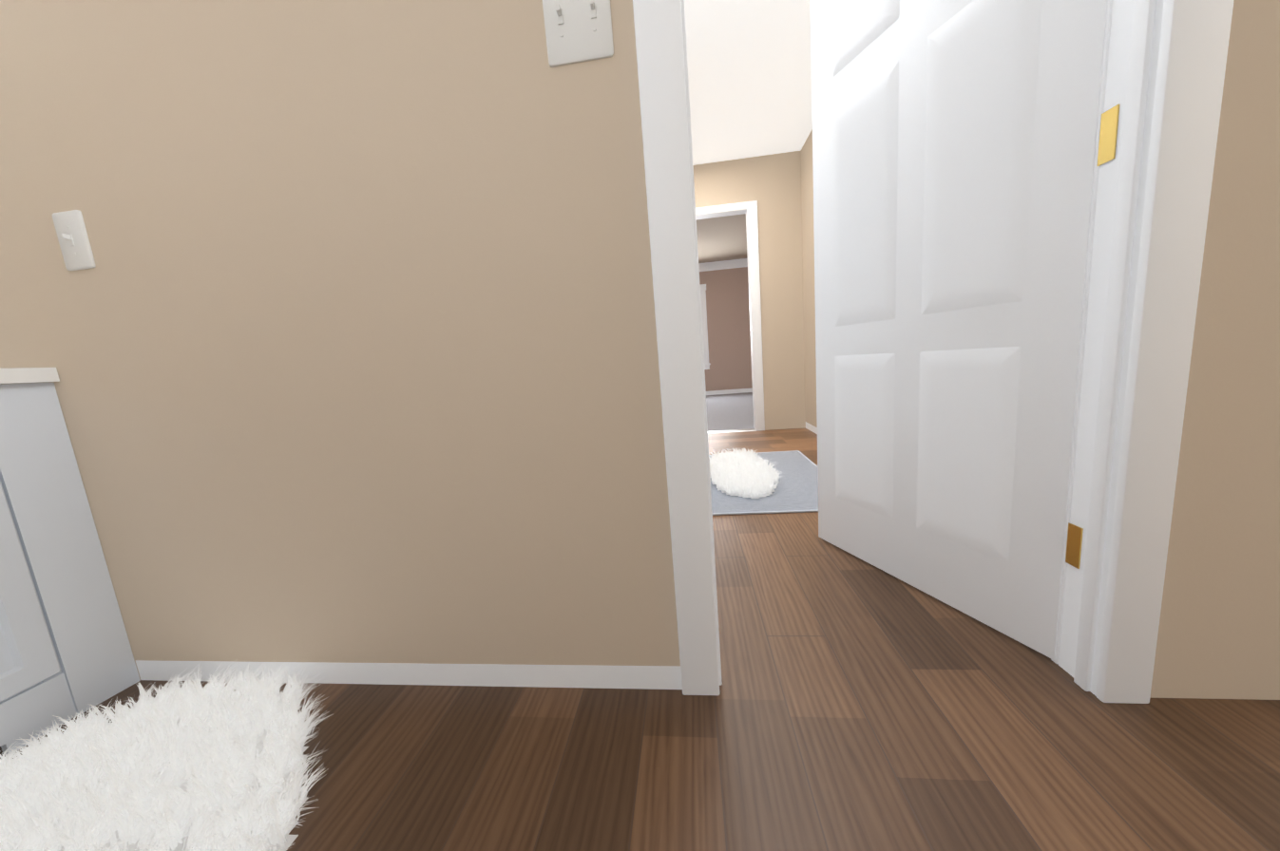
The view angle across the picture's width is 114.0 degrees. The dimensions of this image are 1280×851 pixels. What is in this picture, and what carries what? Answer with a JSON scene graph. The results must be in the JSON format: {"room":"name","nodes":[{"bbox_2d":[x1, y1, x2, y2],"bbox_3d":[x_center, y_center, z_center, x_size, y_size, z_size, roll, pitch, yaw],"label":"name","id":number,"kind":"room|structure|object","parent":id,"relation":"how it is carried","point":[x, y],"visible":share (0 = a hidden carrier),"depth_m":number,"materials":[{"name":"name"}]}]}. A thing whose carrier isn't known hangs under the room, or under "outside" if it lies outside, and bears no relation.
{"room":"bathroom","nodes":[
{"label":"bathroom","id":0,"kind":"room"},
{"bbox_2d":[0,0,1279,700],"bbox_3d":[-0.346,-0.593,0.861,3.210,2.470,0.090,-3,9,7],"label":"wall","id":1,"kind":"structure","parent":0,"point":[342,336],"depth_m":0.89,"materials":[{"name":"beige paint"}]},
{"bbox_2d":[52,210,95,270],"bbox_3d":[-1.292,-0.420,0.940,0.075,0.125,0.020,-3,9,7],"label":"light switch","id":2,"kind":"object","parent":1,"relation":"attached to","point":[73,239],"visible":1,"depth_m":0.94,"materials":[{"name":"white plastic"}]},
{"bbox_2d":[135,660,682,689],"bbox_3d":[-0.637,0.624,1.055,1.480,0.060,0.020,-3,9,7],"label":"baseboard","id":3,"kind":"structure","parent":1,"relation":"attached to","point":[656,678],"depth_m":1.02,"materials":[{"name":"white wood"}]},
{"bbox_2d":[542,0,613,67],"bbox_3d":[-0.116,-0.749,0.753,0.124,0.150,0.020,-3,9,7],"label":"switch plate","id":4,"kind":"object","parent":1,"relation":"attached to","point":[579,31],"visible":1,"depth_m":0.76,"materials":[{"name":"white plastic"}]},
{"bbox_2d":[632,0,1233,704],"bbox_3d":[0.482,-0.441,0.792,0.811,2.060,0.094,-3,9,7],"label":"door frame","id":5,"kind":"structure","parent":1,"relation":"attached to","point":[1129,99],"depth_m":0.78,"materials":[{"name":"white wood"}]},
{"bbox_2d":[810,0,1107,660],"bbox_3d":[0.764,-0.511,1.155,0.342,2.028,0.700,-3,9,7],"label":"door leaf","id":6,"kind":"structure","parent":5,"relation":"attached to","point":[954,142],"depth_m":1.05,"materials":[{"name":"white wood"}]},
{"bbox_2d":[0,427,1279,850],"bbox_3d":[1.888,0.429,1.404,7.500,0.060,5.290,-3,9,7],"label":"floor","id":7,"kind":"structure","parent":0,"point":[857,705],"depth_m":0.80,"materials":[{"name":"brown wood"}]},
{"bbox_2d":[0,367,140,754],"bbox_3d":[-1.692,0.304,0.580,0.500,1.000,1.046,-3,9,7],"label":"bathroom vanity","id":8,"kind":"object","parent":7,"relation":"on","point":[66,651],"visible":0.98,"depth_m":0.99,"materials":[{"name":"paint"}]},
{"bbox_2d":[0,662,331,850],"bbox_3d":[-1.008,0.700,0.632,0.923,0.093,0.990,-3,9,7],"label":"area rug","id":9,"kind":"object","parent":7,"relation":"on","point":[213,765],"visible":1,"depth_m":0.80,"materials":[{"name":"white fur"}]},
{"bbox_2d":[708,450,818,515],"bbox_3d":[0.731,0.311,2.549,0.780,0.009,1.225,-3,9,7],"label":"rug","id":10,"kind":"object","parent":7,"relation":"on","point":[796,489],"visible":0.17,"depth_m":2.19,"materials":[{"name":"grey fabric"}]},
{"bbox_2d":[708,446,782,498],"bbox_3d":[0.621,0.262,2.585,0.477,0.092,0.998,-3,9,7],"label":"bath rug","id":11,"kind":"object","parent":10,"relation":"on","point":[747,474],"visible":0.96,"depth_m":2.40,"materials":[{"name":"white fur"}]},
{"bbox_2d":[699,267,752,391],"bbox_3d":[0.507,-1.760,8.042,5.200,2.470,0.100,-3,9,7],"label":"wall","id":12,"kind":"structure","parent":0,"point":[728,320],"depth_m":7.85,"materials":[{"name":"brown paint"}]},
{"bbox_2d":[699,284,710,369],"bbox_3d":[0.795,-1.830,7.915,1.010,1.580,0.060,-3,9,7],"label":"bedroom window","id":13,"kind":"structure","parent":12,"relation":"in","point":[707,364],"depth_m":7.87,"materials":[{"name":"white wood"}]},
{"bbox_2d":[698,258,747,271],"bbox_3d":[0.409,-2.894,7.808,5.000,0.150,0.020,-3,9,7],"label":"crown molding","id":14,"kind":"structure","parent":12,"relation":"attached to","point":[723,264],"depth_m":7.66,"materials":[{"name":"white wood"}]},
{"bbox_2d":[706,388,752,395],"bbox_3d":[0.597,-0.581,8.179,4.900,0.090,0.015,-3,9,7],"label":"baseboard","id":15,"kind":"structure","parent":12,"relation":"attached to","point":[728,391],"depth_m":8.03,"materials":[{"name":"white wood"}]},
{"bbox_2d":[706,392,754,431],"bbox_3d":[0.383,-0.201,6.265,5.200,0.072,4.110,-3,9,7],"label":"floor carpet","id":16,"kind":"object","parent":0,"point":[730,411],"depth_m":5.48,"materials":[{"name":"grey carpet"}]},
{"bbox_2d":[684,0,812,263],"bbox_3d":[1.471,-2.384,3.090,8.400,0.100,9.400,-3,9,7],"label":"ceiling","id":17,"kind":"structure","parent":0,"point":[750,75],"depth_m":2.71,"materials":[{"name":"white paint"}]},
{"bbox_2d":[693,151,805,430],"bbox_3d":[0.923,-1.169,3.961,1.387,2.470,0.120,-3,9,7],"label":"wall","id":18,"kind":"structure","parent":0,"point":[774,185],"depth_m":3.80,"materials":[{"name":"beige paint"}]},
{"bbox_2d":[707,428,756,434],"bbox_3d":[0.743,0.064,4.139,0.797,0.014,0.075,-3,9,7],"label":"trim","id":19,"kind":"structure","parent":18,"relation":"attached to","point":[733,430],"depth_m":4.10,"materials":[{"name":"white wood"}]},
{"bbox_2d":[800,129,817,427],"bbox_3d":[1.377,-0.946,2.269,0.100,2.470,3.170,-3,9,7],"label":"wall","id":20,"kind":"structure","parent":0,"point":[807,208],"depth_m":3.63,"materials":[{"name":"beige paint"}]},
{"bbox_2d":[805,421,817,434],"bbox_3d":[1.433,0.242,2.465,0.020,0.060,3.149,-3,9,7],"label":"baseboard","id":21,"kind":"structure","parent":20,"relation":"attached to","point":[811,428],"depth_m":3.83,"materials":[{"name":"white wood"}]},
{"bbox_3d":[-0.647,-1.073,4.156,1.783,2.470,0.120,-3,9,7],"label":"wall","id":22,"kind":"structure","parent":0,"visible":0},
{"bbox_2d":[695,200,764,431],"bbox_3d":[0.664,-0.970,4.015,0.963,2.102,0.139,-3,9,7],"label":"door frame","id":23,"kind":"structure","parent":22,"relation":"attached to","point":[751,207],"depth_m":3.87,"materials":[{"name":"white wood"}]}
]}

